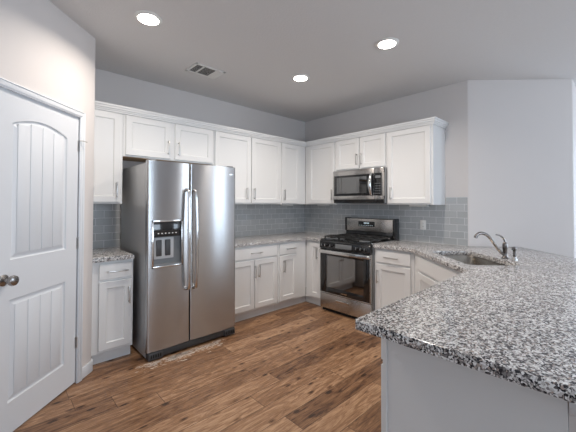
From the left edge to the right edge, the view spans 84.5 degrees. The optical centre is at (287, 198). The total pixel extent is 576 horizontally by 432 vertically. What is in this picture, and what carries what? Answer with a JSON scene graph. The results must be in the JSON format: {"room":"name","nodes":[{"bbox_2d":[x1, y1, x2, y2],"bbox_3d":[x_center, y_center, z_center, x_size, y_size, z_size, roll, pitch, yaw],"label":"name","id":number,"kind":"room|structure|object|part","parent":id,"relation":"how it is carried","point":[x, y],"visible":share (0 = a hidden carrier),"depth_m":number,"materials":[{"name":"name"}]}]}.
{"room":"kitchen","nodes":[
{"label":"kitchen","id":0,"kind":"room"},
{"bbox_2d":[0,0,95,382],"bbox_3d":[-1.682,0.028,1.956,0.110,2.740,1.410,0,-1,2],"label":"wall","id":1,"kind":"structure","parent":0,"point":[45,52],"depth_m":2.25,"materials":[{"name":"white paint"}]},
{"bbox_2d":[0,87,85,431],"bbox_3d":[-1.604,0.380,2.102,0.110,2.018,0.705,0,-1,2],"label":"door","id":2,"kind":"structure","parent":1,"relation":"in","point":[40,145],"depth_m":2.05,"materials":[{"name":"white paint"}]},
{"bbox_3d":[-1.597,0.471,1.820,0.078,0.066,0.066,0,-1,2],"label":"knob","id":3,"kind":"part","parent":2,"relation":"part of","materials":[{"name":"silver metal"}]},
{"bbox_2d":[0,77,85,382],"bbox_3d":[-1.613,0.363,2.089,0.022,2.076,0.773,0,-1,2],"label":"trim","id":4,"kind":"structure","parent":1,"relation":"attached to","point":[4,83],"depth_m":2.44,"materials":[{"name":"white paint"}]},
{"bbox_2d":[82,358,92,378],"bbox_3d":[-1.616,1.367,2.566,0.049,0.085,0.213,0,-1,-15],"label":"baseboard","id":5,"kind":"structure","parent":1,"relation":"attached to","point":[88,368],"depth_m":2.53,"materials":[{"name":"white paint"}]},
{"bbox_2d":[13,301,382,431],"bbox_3d":[1.572,1.453,1.679,11.200,0.100,7.200,1,-1,-43],"label":"floor","id":6,"kind":"structure","parent":0,"point":[305,366],"depth_m":2.39,"materials":[{"name":"brown wood"}]},
{"bbox_2d":[91,259,132,364],"bbox_3d":[-1.705,0.979,2.950,0.324,0.875,0.655,1,-1,-43],"label":"base cabinet","id":7,"kind":"object","parent":6,"relation":"on","point":[112,281],"visible":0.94,"depth_m":2.74,"materials":[{"name":"white paint"}]},
{"bbox_2d":[92,247,133,262],"bbox_3d":[-1.714,0.521,2.966,0.324,0.038,0.639,1,-1,-43],"label":"countertop","id":8,"kind":"structure","parent":7,"relation":"on","point":[101,254],"depth_m":2.83,"materials":[{"name":"stone"}]},
{"bbox_3d":[-1.499,1.001,2.756,0.258,0.575,0.019,1,-1,-43],"label":"door","id":9,"kind":"part","parent":7,"relation":"part of","materials":[{"name":"white paint"}]},
{"bbox_3d":[-1.498,0.626,2.763,0.258,0.130,0.019,1,-1,-43],"label":"drawer","id":10,"kind":"part","parent":7,"relation":"part of","materials":[{"name":"white paint"}]},
{"bbox_3d":[-1.473,0.627,2.749,0.165,0.012,0.036,1,-1,-43],"label":"handle","id":11,"kind":"part","parent":7,"relation":"part of","materials":[{"name":"silver metal"}]},
{"bbox_3d":[-1.404,0.850,2.810,0.012,0.150,0.036,1,-1,-43],"label":"handle","id":12,"kind":"part","parent":7,"relation":"part of","materials":[{"name":"silver metal"}]},
{"bbox_2d":[121,159,234,361],"bbox_3d":[-1.128,0.541,3.307,0.904,1.762,0.874,1,-1,-43],"label":"refrigerator","id":13,"kind":"object","parent":6,"relation":"on","point":[178,219],"visible":1,"depth_m":2.97,"materials":[{"name":"grey metal"}]},
{"bbox_3d":[-1.120,0.446,2.864,0.177,0.190,0.007,1,-1,-43],"label":"paddle plate","id":14,"kind":"part","parent":13,"relation":"part of","materials":[{"name":"grey plastic"}]},
{"bbox_3d":[-1.088,0.503,2.888,0.389,1.675,0.058,1,-1,-43],"label":"freezer door","id":15,"kind":"part","parent":13,"relation":"part of","materials":[{"name":"silver metal"}]},
{"bbox_3d":[-1.081,0.405,2.857,0.282,0.422,0.010,1,-1,-43],"label":"dispenser frame","id":16,"kind":"part","parent":13,"relation":"part of","materials":[{"name":"metal"}]},
{"bbox_3d":[-1.096,0.275,2.874,0.256,0.132,0.043,1,-1,-43],"label":"control panel","id":17,"kind":"part","parent":13,"relation":"part of","materials":[{"name":"black plastic"}]},
{"bbox_3d":[-0.928,0.382,2.955,0.035,0.959,0.082,1,-1,-43],"label":"handle","id":18,"kind":"part","parent":13,"relation":"part of","materials":[{"name":"metal"}]},
{"bbox_3d":[-0.874,0.382,3.005,0.035,0.959,0.082,1,-1,-43],"label":"handle","id":19,"kind":"part","parent":13,"relation":"part of","materials":[{"name":"metal"}]},
{"bbox_3d":[-0.755,0.508,3.198,0.509,1.675,0.058,1,-1,-43],"label":"fresh food door","id":20,"kind":"part","parent":13,"relation":"part of","materials":[{"name":"silver metal"}]},
{"bbox_2d":[135,340,221,372],"bbox_3d":[-0.919,1.417,2.867,0.875,0.001,0.173,1,-1,-43],"label":"floor dust","id":21,"kind":"structure","parent":6,"relation":"on","point":[185,353],"depth_m":2.86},
{"bbox_2d":[235,243,277,321],"bbox_3d":[-0.596,1.001,3.987,0.753,0.875,0.655,1,-1,-43],"label":"base cabinet","id":22,"kind":"object","parent":6,"relation":"on","point":[255,266],"visible":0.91,"depth_m":3.79,"materials":[{"name":"white paint"}]},
{"bbox_3d":[-0.530,1.020,3.662,0.346,0.575,0.019,1,-1,-43],"label":"door","id":23,"kind":"part","parent":22,"relation":"part of","materials":[{"name":"white paint"}]},
{"bbox_3d":[-0.398,0.648,3.791,0.705,0.130,0.019,1,-1,-43],"label":"drawer","id":24,"kind":"part","parent":22,"relation":"part of","materials":[{"name":"white paint"}]},
{"bbox_3d":[-0.270,1.025,3.905,0.352,0.575,0.019,1,-1,-43],"label":"door","id":25,"kind":"part","parent":22,"relation":"part of","materials":[{"name":"white paint"}]},
{"bbox_2d":[235,232,334,247],"bbox_3d":[-0.103,0.550,4.293,1.889,0.038,0.902,1,-1,-43],"label":"countertop","id":26,"kind":"structure","parent":22,"relation":"on","point":[245,241],"depth_m":4.25,"materials":[{"name":"stone"}]},
{"bbox_2d":[275,240,305,309],"bbox_3d":[-0.108,1.010,4.444,0.575,0.875,0.655,1,-1,-43],"label":"base cabinet","id":27,"kind":"object","parent":6,"relation":"on","point":[291,256],"visible":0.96,"depth_m":4.20,"materials":[{"name":"white paint"}]},
{"bbox_3d":[0.001,0.656,4.165,0.305,0.130,0.019,1,-1,-43],"label":"drawer","id":28,"kind":"part","parent":27,"relation":"part of","materials":[{"name":"white paint"}]},
{"bbox_3d":[0.000,1.031,4.158,0.305,0.575,0.019,1,-1,-43],"label":"door","id":29,"kind":"part","parent":27,"relation":"part of","materials":[{"name":"white paint"}]},
{"bbox_2d":[306,240,320,305],"bbox_3d":[0.531,1.014,4.501,0.655,0.875,0.347,1,-1,-43],"label":"base cabinet","id":30,"kind":"object","parent":6,"relation":"on","point":[313,291],"visible":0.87,"depth_m":4.29,"materials":[{"name":"white paint"}]},
{"bbox_3d":[0.364,0.958,4.268,0.019,0.727,0.200,1,-1,-43],"label":"door","id":31,"kind":"part","parent":30,"relation":"part of","materials":[{"name":"white paint"}]},
{"bbox_2d":[319,217,398,318],"bbox_3d":[0.900,0.851,4.071,0.701,1.186,0.767,1,-1,-43],"label":"gas range","id":32,"kind":"object","parent":6,"relation":"on","point":[347,260],"visible":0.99,"depth_m":3.90,"materials":[{"name":"grey metal"}]},
{"bbox_3d":[0.660,1.265,3.859,0.024,0.030,0.190,1,-1,-43],"label":"handle","id":33,"kind":"part","parent":32,"relation":"part of","materials":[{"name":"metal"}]},
{"bbox_3d":[0.672,0.591,3.860,0.008,0.054,0.240,1,-1,-43],"label":"panel plate","id":34,"kind":"part","parent":32,"relation":"part of","materials":[{"name":"grey plastic"}]},
{"bbox_2d":[319,248,372,304],"bbox_3d":[0.682,0.922,3.864,0.102,0.564,0.755,1,-1,-43],"label":"oven","id":35,"kind":"object","parent":32,"relation":"in","point":[345,274],"depth_m":3.82,"materials":[{"name":"metal"}]},
{"bbox_3d":[0.693,1.302,3.870,0.045,0.187,0.753,1,-1,-43],"label":"storage drawer","id":36,"kind":"part","parent":32,"relation":"part of","materials":[{"name":"silver metal"}]},
{"bbox_3d":[0.695,0.585,3.882,0.067,0.100,0.755,1,-1,-43],"label":"control panel","id":37,"kind":"part","parent":32,"relation":"part of","materials":[{"name":"black metal"}]},
{"bbox_2d":[321,237,392,245],"bbox_3d":[0.902,0.538,4.077,0.588,0.023,0.765,1,-1,-43],"label":"cooktop","id":38,"kind":"object","parent":32,"relation":"in","point":[330,240],"depth_m":3.89,"materials":[{"name":"black metal"}]},
{"bbox_2d":[375,248,414,309],"bbox_3d":[1.346,1.000,3.631,0.655,0.875,0.465,1,-1,-43],"label":"base cabinet","id":39,"kind":"object","parent":6,"relation":"on","point":[394,269],"visible":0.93,"depth_m":3.44,"materials":[{"name":"white paint"}]},
{"bbox_3d":[1.139,0.647,3.447,0.019,0.130,0.400,1,-1,-43],"label":"drawer","id":40,"kind":"part","parent":39,"relation":"part of","materials":[{"name":"white paint"}]},
{"bbox_3d":[1.138,1.021,3.440,0.019,0.575,0.400,1,-1,-43],"label":"door","id":41,"kind":"part","parent":39,"relation":"part of","materials":[{"name":"white paint"}]},
{"bbox_2d":[415,254,459,292],"bbox_3d":[1.537,0.984,2.717,0.605,0.875,1.092,0,-1,2],"label":"base cabinet","id":42,"kind":"object","parent":6,"relation":"on","point":[428,273],"visible":0.04,"depth_m":2.88,"materials":[{"name":"white paint"}]},
{"bbox_3d":[1.287,1.012,2.934,0.019,0.575,0.413,0,-1,2],"label":"door","id":43,"kind":"part","parent":42,"relation":"part of","materials":[{"name":"white paint"}]},
{"bbox_3d":[1.281,0.634,2.732,0.019,0.130,0.832,0,-1,2],"label":"drawer","id":44,"kind":"part","parent":42,"relation":"part of","materials":[{"name":"white paint"}]},
{"bbox_2d":[355,240,575,403],"bbox_3d":[1.335,0.520,2.389,3.121,0.038,2.280,1,-1,-43],"label":"countertop","id":45,"kind":"structure","parent":42,"relation":"on","point":[513,321],"depth_m":1.27,"materials":[{"name":"stone"}]},
{"bbox_2d":[443,255,503,264],"bbox_3d":[1.578,0.649,2.744,0.450,0.202,0.770,0,-1,2],"label":"sink","id":46,"kind":"object","parent":45,"relation":"in","point":[467,259],"visible":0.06,"depth_m":3.07,"materials":[{"name":"silver metal"}]},
{"bbox_2d":[474,232,508,258],"bbox_3d":[1.721,0.395,2.690,0.286,0.225,0.054,0,-1,2],"label":"faucet","id":47,"kind":"object","parent":45,"relation":"on","point":[504,245],"visible":1,"depth_m":2.68,"materials":[{"name":"silver metal"}]},
{"bbox_2d":[512,247,517,260],"bbox_3d":[1.853,0.451,2.596,0.043,0.111,0.042,0,-1,2],"label":"sprayer","id":48,"kind":"object","parent":45,"relation":"on","point":[514,249],"visible":1,"depth_m":2.58,"materials":[{"name":"silver metal"}]},
{"bbox_2d":[381,338,568,431],"bbox_3d":[1.018,0.962,1.532,1.239,0.875,0.630,1,-1,-43],"label":"peninsula base panel","id":49,"kind":"object","parent":6,"relation":"on","point":[421,391],"visible":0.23,"depth_m":1.11,"materials":[{"name":"white paint"}]},
{"bbox_3d":[0.538,0.609,1.458,0.392,0.130,0.019,1,-1,-43],"label":"drawer","id":50,"kind":"part","parent":49,"relation":"part of","materials":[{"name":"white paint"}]},
{"bbox_3d":[0.537,0.984,1.451,0.392,0.575,0.019,1,-1,-43],"label":"door","id":51,"kind":"part","parent":49,"relation":"part of","materials":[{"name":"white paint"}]},
{"bbox_2d":[95,68,304,249],"bbox_3d":[-0.927,0.071,4.224,3.413,2.740,0.100,1,-1,-43],"label":"wall","id":52,"kind":"structure","parent":0,"point":[113,88],"depth_m":3.86,"materials":[{"name":"grey paint"}]},
{"bbox_2d":[93,204,120,248],"bbox_3d":[-1.870,0.282,3.265,0.500,0.450,0.006,1,-1,-43],"label":"tile backsplash","id":53,"kind":"structure","parent":52,"relation":"attached to","point":[106,217],"depth_m":3.27,"materials":[{"name":"grey tile"}]},
{"bbox_2d":[93,109,122,203],"bbox_3d":[-1.808,-0.408,3.074,0.303,0.920,0.383,1,-1,-43],"label":"upper cabinet","id":54,"kind":"object","parent":52,"relation":"attached to","point":[108,126],"visible":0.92,"depth_m":2.98,"materials":[{"name":"white paint"}]},
{"bbox_2d":[123,114,212,164],"bbox_3d":[-1.336,-0.630,3.518,0.982,0.458,0.383,1,-1,-43],"label":"upper cabinet","id":55,"kind":"object","parent":52,"relation":"attached to","point":[144,139],"visible":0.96,"depth_m":3.35,"materials":[{"name":"white paint"}]},
{"bbox_3d":[-1.418,-0.617,3.241,0.443,0.386,0.019,1,-1,-43],"label":"door","id":56,"kind":"part","parent":55,"relation":"part of","materials":[{"name":"white paint"}]},
{"bbox_3d":[-1.356,-0.402,3.534,0.960,0.003,0.304,1,-1,-43],"label":"panel","id":57,"kind":"part","parent":55,"relation":"part of","materials":[{"name":"white wood"}]},
{"bbox_3d":[-1.056,-0.610,3.580,0.450,0.386,0.019,1,-1,-43],"label":"door","id":58,"kind":"part","parent":55,"relation":"part of","materials":[{"name":"white paint"}]},
{"bbox_2d":[213,130,280,203],"bbox_3d":[-0.589,-0.384,4.213,1.062,0.920,0.383,1,-1,-43],"label":"upper cabinet","id":59,"kind":"object","parent":52,"relation":"attached to","point":[255,161],"visible":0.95,"depth_m":4.11,"materials":[{"name":"white paint"}]},
{"bbox_3d":[-0.674,-0.370,3.933,0.522,0.850,0.019,1,-1,-43],"label":"door","id":60,"kind":"part","parent":59,"relation":"part of","materials":[{"name":"white paint"}]},
{"bbox_3d":[-0.292,-0.362,4.290,0.496,0.850,0.019,1,-1,-43],"label":"door","id":61,"kind":"part","parent":59,"relation":"part of","materials":[{"name":"white paint"}]},
{"bbox_2d":[95,100,448,146],"bbox_3d":[0.009,-0.846,3.255,3.193,0.070,1.950,1,-1,-43],"label":"crown molding","id":62,"kind":"structure","parent":59,"relation":"attached to","point":[99,105],"depth_m":3.66,"materials":[{"name":"white paint"}]},
{"bbox_2d":[235,204,304,236],"bbox_3d":[-0.432,0.310,4.610,1.944,0.450,0.006,1,-1,-43],"label":"tile backsplash","id":63,"kind":"structure","parent":52,"relation":"attached to","point":[250,219],"depth_m":4.73,"materials":[{"name":"grey tile"}]},
{"bbox_2d":[280,142,304,203],"bbox_3d":[-0.015,-0.372,4.750,0.508,0.920,0.383,1,-1,-43],"label":"upper cabinet","id":64,"kind":"object","parent":52,"relation":"attached to","point":[292,157],"visible":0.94,"depth_m":4.62,"materials":[{"name":"white paint"}]},
{"bbox_2d":[49,0,575,121],"bbox_3d":[1.580,-1.386,1.730,11.200,0.100,7.200,1,-1,-43],"label":"ceiling","id":65,"kind":"structure","parent":0,"point":[259,45],"depth_m":2.73,"materials":[{"name":"white paint"}]},
{"bbox_2d":[134,10,162,25],"bbox_3d":[-1.033,-1.326,2.349,0.196,0.014,0.196,1,-1,-43],"label":"recessed light","id":66,"kind":"object","parent":65,"relation":"in","point":[148,18],"visible":1,"depth_m":2.33,"materials":[{"name":"white plastic"}]},
{"bbox_2d":[185,63,225,78],"bbox_3d":[-0.852,-1.312,3.276,0.332,0.008,0.238,1,-1,-43],"label":"ceiling vent","id":67,"kind":"object","parent":65,"relation":"in","point":[196,68],"visible":1,"depth_m":3.27,"materials":[{"name":"white plastic"}]},
{"bbox_2d":[291,74,309,81],"bbox_3d":[0.135,-1.302,3.442,0.196,0.014,0.196,1,-1,-43],"label":"recessed light","id":68,"kind":"object","parent":65,"relation":"in","point":[298,77],"visible":1,"depth_m":3.42,"materials":[{"name":"white plastic"}]},
{"bbox_2d":[375,37,398,48],"bbox_3d":[0.844,-1.314,2.703,0.196,0.014,0.196,1,-1,-43],"label":"recessed light","id":69,"kind":"object","parent":65,"relation":"in","point":[390,42],"visible":1,"depth_m":2.68,"materials":[{"name":"white plastic"}]},
{"bbox_2d":[305,81,467,245],"bbox_3d":[1.128,0.082,4.452,0.100,2.740,2.573,1,-1,-43],"label":"wall","id":70,"kind":"structure","parent":0,"point":[448,103],"depth_m":3.81,"materials":[{"name":"grey paint"}]},
{"bbox_2d":[306,142,341,203],"bbox_3d":[0.567,-0.371,4.705,0.383,0.920,0.581,1,-1,-43],"label":"upper cabinet","id":71,"kind":"object","parent":70,"relation":"attached to","point":[320,159],"visible":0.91,"depth_m":4.59,"materials":[{"name":"white paint"}]},
{"bbox_2d":[336,133,386,170],"bbox_3d":[1.031,-0.607,4.213,0.383,0.464,0.773,1,-1,-43],"label":"upper cabinet","id":72,"kind":"object","parent":70,"relation":"attached to","point":[370,151],"visible":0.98,"depth_m":4.07,"materials":[{"name":"white paint"}]},
{"bbox_3d":[0.797,-0.588,4.250,0.019,0.394,0.368,1,-1,-43],"label":"door","id":73,"kind":"part","parent":72,"relation":"part of","materials":[{"name":"white paint"}]},
{"bbox_2d":[333,167,386,203],"bbox_3d":[0.996,-0.149,4.165,0.482,0.445,0.762,1,-1,-43],"label":"microwave","id":74,"kind":"object","parent":72,"relation":"attached to","point":[368,185],"visible":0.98,"depth_m":4.01,"materials":[{"name":"grey metal"}]},
{"bbox_3d":[0.844,-0.178,4.110,0.030,0.386,0.635,1,-1,-43],"label":"door","id":75,"kind":"part","parent":74,"relation":"part of","materials":[{"name":"silver metal"}]},
{"bbox_3d":[0.842,-0.168,4.097,0.014,0.269,0.614,1,-1,-43],"label":"door frame","id":76,"kind":"part","parent":74,"relation":"part of","materials":[{"name":"silver metal"}]},
{"bbox_3d":[1.001,-0.174,3.862,0.075,0.287,0.046,1,-1,-43],"label":"handle","id":77,"kind":"part","parent":74,"relation":"part of","materials":[{"name":"metal"}]},
{"bbox_3d":[1.096,-0.172,3.840,0.030,0.269,0.097,1,-1,-43],"label":"control panel","id":78,"kind":"part","parent":74,"relation":"part of","materials":[{"name":"black ceramic"}]},
{"bbox_3d":[1.057,-0.592,3.971,0.019,0.394,0.358,1,-1,-43],"label":"door","id":79,"kind":"part","parent":72,"relation":"part of","materials":[{"name":"white paint"}]},
{"bbox_2d":[305,197,467,245],"bbox_3d":[1.123,0.266,4.375,0.006,0.540,2.474,1,-1,-43],"label":"tile backsplash","id":80,"kind":"structure","parent":70,"relation":"attached to","point":[448,223],"depth_m":3.94,"materials":[{"name":"tile"}]},
{"bbox_2d":[420,220,425,229],"bbox_3d":[1.628,0.320,3.823,0.010,0.116,0.072,1,-1,-43],"label":"wall outlet","id":81,"kind":"object","parent":80,"relation":"attached to","point":[422,222],"visible":1,"depth_m":3.82,"materials":[{"name":"white plastic"}]},
{"bbox_2d":[387,124,444,204],"bbox_3d":[1.483,-0.386,3.726,0.383,0.920,0.548,1,-1,-43],"label":"upper cabinet","id":82,"kind":"object","parent":70,"relation":"attached to","point":[415,156],"visible":0.98,"depth_m":3.58,"materials":[{"name":"white paint"}]},
{"bbox_2d":[467,79,575,257],"bbox_3d":[3.847,0.088,4.325,4.079,2.740,0.704,1,-1,-32],"label":"wall","id":83,"kind":"structure","parent":0,"point":[521,134],"depth_m":3.46,"materials":[{"name":"grey paint"}]},
{"bbox_2d":[569,413,575,431],"bbox_3d":[1.456,0.961,1.428,1.726,0.875,0.120,1,-1,-43],"label":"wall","id":84,"kind":"structure","parent":0,"point":[572,419],"depth_m":0.88,"materials":[{"name":"grey paint"}]},
{"bbox_2d":[569,402,575,416],"bbox_3d":[0.823,0.949,0.820,0.026,0.874,0.138,1,-1,-43],"label":"trim","id":85,"kind":"structure","parent":84,"relation":"attached to","point":[572,407],"depth_m":0.87,"materials":[{"name":"white paint"}]}
]}

